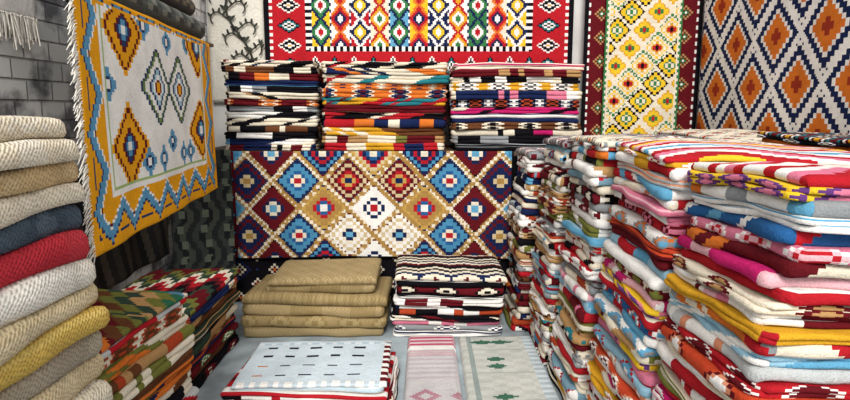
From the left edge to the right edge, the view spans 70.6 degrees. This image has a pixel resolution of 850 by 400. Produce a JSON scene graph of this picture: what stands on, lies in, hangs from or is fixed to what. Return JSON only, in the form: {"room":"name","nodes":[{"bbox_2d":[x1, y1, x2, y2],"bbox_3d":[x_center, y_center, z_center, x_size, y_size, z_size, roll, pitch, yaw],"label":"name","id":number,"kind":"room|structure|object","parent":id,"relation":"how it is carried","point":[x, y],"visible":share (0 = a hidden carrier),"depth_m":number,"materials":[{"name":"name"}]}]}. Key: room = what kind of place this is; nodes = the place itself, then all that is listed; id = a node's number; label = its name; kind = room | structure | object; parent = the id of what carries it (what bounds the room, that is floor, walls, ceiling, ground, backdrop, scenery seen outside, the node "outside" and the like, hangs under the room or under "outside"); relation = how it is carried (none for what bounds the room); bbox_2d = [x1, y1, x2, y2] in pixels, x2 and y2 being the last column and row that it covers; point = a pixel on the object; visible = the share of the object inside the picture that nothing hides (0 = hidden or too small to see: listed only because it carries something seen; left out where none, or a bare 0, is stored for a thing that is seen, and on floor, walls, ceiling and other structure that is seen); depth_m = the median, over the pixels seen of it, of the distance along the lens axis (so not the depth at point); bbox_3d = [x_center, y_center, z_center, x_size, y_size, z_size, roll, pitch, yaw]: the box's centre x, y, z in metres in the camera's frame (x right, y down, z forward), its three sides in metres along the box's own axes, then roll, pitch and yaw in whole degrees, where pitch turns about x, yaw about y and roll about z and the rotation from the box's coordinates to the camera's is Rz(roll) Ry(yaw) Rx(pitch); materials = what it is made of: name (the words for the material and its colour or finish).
{"room":"store","nodes":[
{"label":"store","id":0,"kind":"room"},
{"bbox_2d":[0,0,207,289],"bbox_3d":[-1.685,-0.557,2.343,0.130,3.000,4.400,0,9,0],"label":"wall","id":1,"kind":"structure","parent":0,"point":[36,81],"depth_m":2.58,"materials":[{"name":"brick"}]},
{"bbox_2d":[0,0,40,49],"bbox_3d":[-1.596,-0.842,2.302,0.047,0.525,0.316,0,9,0],"label":"fringed throw","id":2,"kind":"object","parent":1,"relation":"attached to","point":[20,11],"visible":1,"depth_m":2.37,"materials":[{"name":"fabric"}]},
{"bbox_2d":[73,175,169,288],"bbox_3d":[-1.581,0.130,3.079,0.044,0.580,1.151,0,9,0],"label":"rug","id":3,"kind":"object","parent":1,"relation":"attached to","point":[150,244],"visible":0.24,"depth_m":3.18,"materials":[{"name":"fabric"}]},
{"bbox_2d":[63,0,217,263],"bbox_3d":[-1.095,-0.331,2.542,0.024,0.820,1.684,-1,9,-7],"label":"rug","id":4,"kind":"object","parent":1,"relation":"hanging from","point":[144,83],"visible":1,"depth_m":2.19,"materials":[{"name":"fabric"}]},
{"bbox_2d":[171,150,235,268],"bbox_3d":[-1.389,0.115,3.744,0.370,0.851,0.051,-2,9,-14],"label":"rug","id":5,"kind":"object","parent":1,"relation":"hanging from","point":[203,237],"visible":0.53,"depth_m":3.76,"materials":[{"name":"fabric"}]},
{"bbox_3d":[-1.319,-0.726,2.570,0.602,0.065,1.700,0,9,0],"label":"wooden rack","id":6,"kind":"object","parent":1,"relation":"attached to","visible":0},
{"bbox_2d":[112,0,205,38],"bbox_3d":[-1.260,-0.866,2.726,0.142,0.133,1.354,-1,9,-5],"label":"rolled rug","id":7,"kind":"object","parent":6,"relation":"on","point":[158,10],"visible":0.62,"depth_m":2.81,"materials":[{"name":"fabric"}]},
{"bbox_2d":[159,0,195,15],"bbox_3d":[-1.332,-1.009,2.805,0.125,0.116,1.253,-1,9,-4],"label":"rolled rug","id":8,"kind":"object","parent":7,"relation":"on","point":[187,7],"visible":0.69,"depth_m":3.25,"materials":[{"name":"fabric"}]},
{"bbox_2d":[196,299,561,399],"bbox_3d":[0.200,1.024,2.254,3.900,0.100,5.350,0,9,0],"label":"floor","id":9,"kind":"structure","parent":0,"point":[236,358],"depth_m":3.25,"materials":[{"name":"concrete"}]},
{"bbox_2d":[0,116,112,399],"bbox_3d":[-1.144,0.479,1.187,0.773,1.295,0.829,0,9,0],"label":"stack","id":10,"kind":"object","parent":9,"relation":"on","point":[51,345],"visible":1,"depth_m":1.33,"materials":[{"name":"fabric"}]},
{"bbox_2d":[91,289,198,399],"bbox_3d":[-1.237,0.682,2.119,0.658,0.616,0.709,0,9,0],"label":"stack","id":11,"kind":"object","parent":9,"relation":"on","point":[148,342],"visible":0.52,"depth_m":2.13,"materials":[{"name":"fabric"}]},
{"bbox_2d":[121,268,240,388],"bbox_3d":[-1.310,0.636,3.059,0.562,0.425,0.726,0,9,0],"label":"stack","id":12,"kind":"object","parent":9,"relation":"on","point":[209,306],"visible":0.36,"depth_m":3.06,"materials":[{"name":"fabric"}]},
{"bbox_2d":[220,351,399,399],"bbox_3d":[-0.491,0.829,2.757,0.737,0.133,0.560,0,9,0],"label":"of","id":13,"kind":"object","parent":9,"relation":"on","point":[390,392],"visible":0.32,"depth_m":2.51,"materials":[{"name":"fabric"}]},
{"bbox_2d":[230,340,392,392],"bbox_3d":[-0.489,0.749,2.748,0.660,0.038,0.511,0,9,0],"label":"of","id":14,"kind":"object","parent":13,"relation":"on","point":[358,366],"visible":1,"depth_m":2.67,"materials":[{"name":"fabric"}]},
{"bbox_2d":[241,274,392,337],"bbox_3d":[-0.640,0.623,3.684,0.862,0.262,0.545,0,9,0],"label":"jute rug","id":15,"kind":"object","parent":9,"relation":"on","point":[267,314],"visible":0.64,"depth_m":3.43,"materials":[{"name":"beige fabric"}]},
{"bbox_2d":[265,258,381,293],"bbox_3d":[-0.601,0.451,3.666,0.648,0.104,0.476,0,9,0],"label":"jute rug","id":16,"kind":"object","parent":15,"relation":"on","point":[351,275],"visible":1,"depth_m":3.48,"materials":[{"name":"beige fabric"}]},
{"bbox_2d":[215,145,517,155],"bbox_3d":[0.050,0.143,4.295,3.100,1.030,0.590,0,9,0],"label":"countertop","id":17,"kind":"structure","parent":9,"relation":"on","point":[448,147],"depth_m":4.05,"materials":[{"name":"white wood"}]},
{"bbox_2d":[219,59,331,150],"bbox_3d":[-1.001,-0.653,4.150,0.655,0.586,0.604,0,9,0],"label":"stack","id":18,"kind":"object","parent":17,"relation":"on","point":[271,104],"visible":0.87,"depth_m":3.88,"materials":[{"name":"fabric"}]},
{"bbox_2d":[230,151,513,259],"bbox_3d":[-0.388,0.041,3.941,1.926,0.723,0.033,0,9,0],"label":"rug","id":19,"kind":"object","parent":17,"relation":"hanging from","point":[287,204],"visible":0.95,"depth_m":3.93,"materials":[{"name":"fabric"}]},
{"bbox_2d":[235,156,518,298],"bbox_3d":[-0.140,0.190,3.982,2.680,0.970,0.019,0,9,0],"label":"rug","id":20,"kind":"object","parent":17,"relation":"attached to","point":[252,272],"visible":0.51,"depth_m":4.02,"materials":[{"name":"fabric"}]},
{"bbox_2d":[321,61,449,150],"bbox_3d":[-0.258,-0.647,4.152,0.870,0.574,0.593,0,9,0],"label":"stack","id":21,"kind":"object","parent":17,"relation":"on","point":[373,106],"visible":1,"depth_m":3.88,"materials":[{"name":"fabric"}]},
{"bbox_2d":[446,62,584,150],"bbox_3d":[0.594,-0.644,4.151,0.900,0.568,0.604,0,9,0],"label":"stack","id":22,"kind":"object","parent":17,"relation":"on","point":[494,106],"visible":0.94,"depth_m":3.88,"materials":[{"name":"fabric"}]},
{"bbox_2d":[404,335,461,399],"bbox_3d":[0.035,0.855,2.881,0.260,0.044,1.040,0,9,0],"label":"woven rug","id":23,"kind":"object","parent":9,"relation":"on","point":[432,373],"visible":1,"depth_m":2.93,"materials":[{"name":"fabric"}]},
{"bbox_2d":[390,254,507,336],"bbox_3d":[0.132,0.561,3.687,0.679,0.384,0.550,0,9,0],"label":"stack","id":24,"kind":"object","parent":9,"relation":"on","point":[435,294],"visible":1,"depth_m":3.45,"materials":[{"name":"fabric"}]},
{"bbox_2d":[459,336,558,399],"bbox_3d":[0.395,0.858,2.881,0.410,0.039,1.040,0,9,0],"label":"woven rug","id":25,"kind":"object","parent":9,"relation":"on","point":[505,367],"visible":0.99,"depth_m":2.94,"materials":[{"name":"fabric"}]},
{"bbox_2d":[502,147,546,330],"bbox_3d":[0.874,0.216,3.685,0.755,1.067,0.520,0,9,0],"label":"stack","id":26,"kind":"object","parent":9,"relation":"on","point":[523,210],"visible":0.37,"depth_m":3.50,"materials":[{"name":"fabric"}]},
{"bbox_2d":[529,134,697,365],"bbox_3d":[0.973,0.237,3.193,0.776,1.173,0.548,0,9,0],"label":"stack","id":27,"kind":"object","parent":9,"relation":"on","point":[553,197],"visible":0.27,"depth_m":3.05,"materials":[{"name":"fabric"}]},
{"bbox_2d":[547,135,782,399],"bbox_3d":[1.021,0.307,2.683,0.860,1.187,0.589,0,9,0],"label":"stack","id":28,"kind":"object","parent":9,"relation":"on","point":[592,163],"visible":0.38,"depth_m":2.52,"materials":[{"name":"fabric"}]},
{"bbox_2d":[657,128,768,141],"bbox_3d":[1.702,0.189,3.470,0.507,1.185,0.926,0,9,0],"label":"stack","id":29,"kind":"object","parent":9,"relation":"on","point":[727,133],"visible":0.04,"depth_m":3.28,"materials":[{"name":"fabric"}]},
{"bbox_2d":[585,140,849,399],"bbox_3d":[1.072,0.391,2.129,0.867,1.189,0.644,0,9,0],"label":"stack","id":30,"kind":"object","parent":9,"relation":"on","point":[651,185],"visible":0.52,"depth_m":1.97,"materials":[{"name":"fabric"}]},
{"bbox_2d":[652,161,849,399],"bbox_3d":[1.088,0.485,1.561,0.884,1.172,0.619,0,9,0],"label":"stack","id":31,"kind":"object","parent":9,"relation":"on","point":[758,308],"visible":1,"depth_m":1.32,"materials":[{"name":"fabric"}]},
{"bbox_2d":[757,131,849,151],"bbox_3d":[1.738,0.339,2.425,0.479,1.202,0.926,0,9,0],"label":"stack","id":32,"kind":"object","parent":9,"relation":"on","point":[841,141],"visible":0.03,"depth_m":2.47,"materials":[{"name":"fabric"}]},
{"bbox_2d":[206,0,584,146],"bbox_3d":[0.200,-0.898,4.592,3.900,3.000,0.150,0,9,0],"label":"wall","id":33,"kind":"structure","parent":0,"point":[219,108],"depth_m":4.52,"materials":[{"name":"paint"}]},
{"bbox_2d":[207,0,264,101],"bbox_3d":[-1.395,-1.230,4.430,0.418,1.003,0.034,0,9,0],"label":"rug","id":34,"kind":"object","parent":33,"relation":"attached to","point":[235,27],"depth_m":4.43,"materials":[{"name":"fabric"}]},
{"bbox_2d":[263,0,573,95],"bbox_3d":[-0.045,-1.300,4.409,2.270,1.050,0.019,0,9,0],"label":"rug","id":35,"kind":"object","parent":33,"relation":"attached to","point":[451,32],"visible":0.66,"depth_m":4.41,"materials":[{"name":"fabric"}]},
{"bbox_2d":[601,0,683,134],"bbox_3d":[1.565,-1.109,4.314,0.533,1.300,0.015,1,9,6],"label":"rug","id":36,"kind":"object","parent":33,"relation":"attached to","point":[643,38],"visible":0.96,"depth_m":4.33,"materials":[{"name":"fabric"}]},
{"bbox_2d":[695,0,704,128],"bbox_3d":[2.085,-0.557,2.343,0.130,3.000,4.400,0,9,0],"label":"wall","id":37,"kind":"structure","parent":0,"point":[704,0],"depth_m":4.41,"materials":[{"name":"paint"}]},
{"bbox_2d":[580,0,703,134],"bbox_3d":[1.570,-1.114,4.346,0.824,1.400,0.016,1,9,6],"label":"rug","id":38,"kind":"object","parent":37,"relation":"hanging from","point":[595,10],"visible":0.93,"depth_m":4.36,"materials":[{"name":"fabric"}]},
{"bbox_2d":[696,0,849,132],"bbox_3d":[1.974,-0.871,2.842,0.018,1.430,2.880,0,9,0],"label":"rug","id":39,"kind":"object","parent":37,"relation":"attached to","point":[767,65],"visible":0.83,"depth_m":3.35,"materials":[{"name":"fabric"}]}
]}

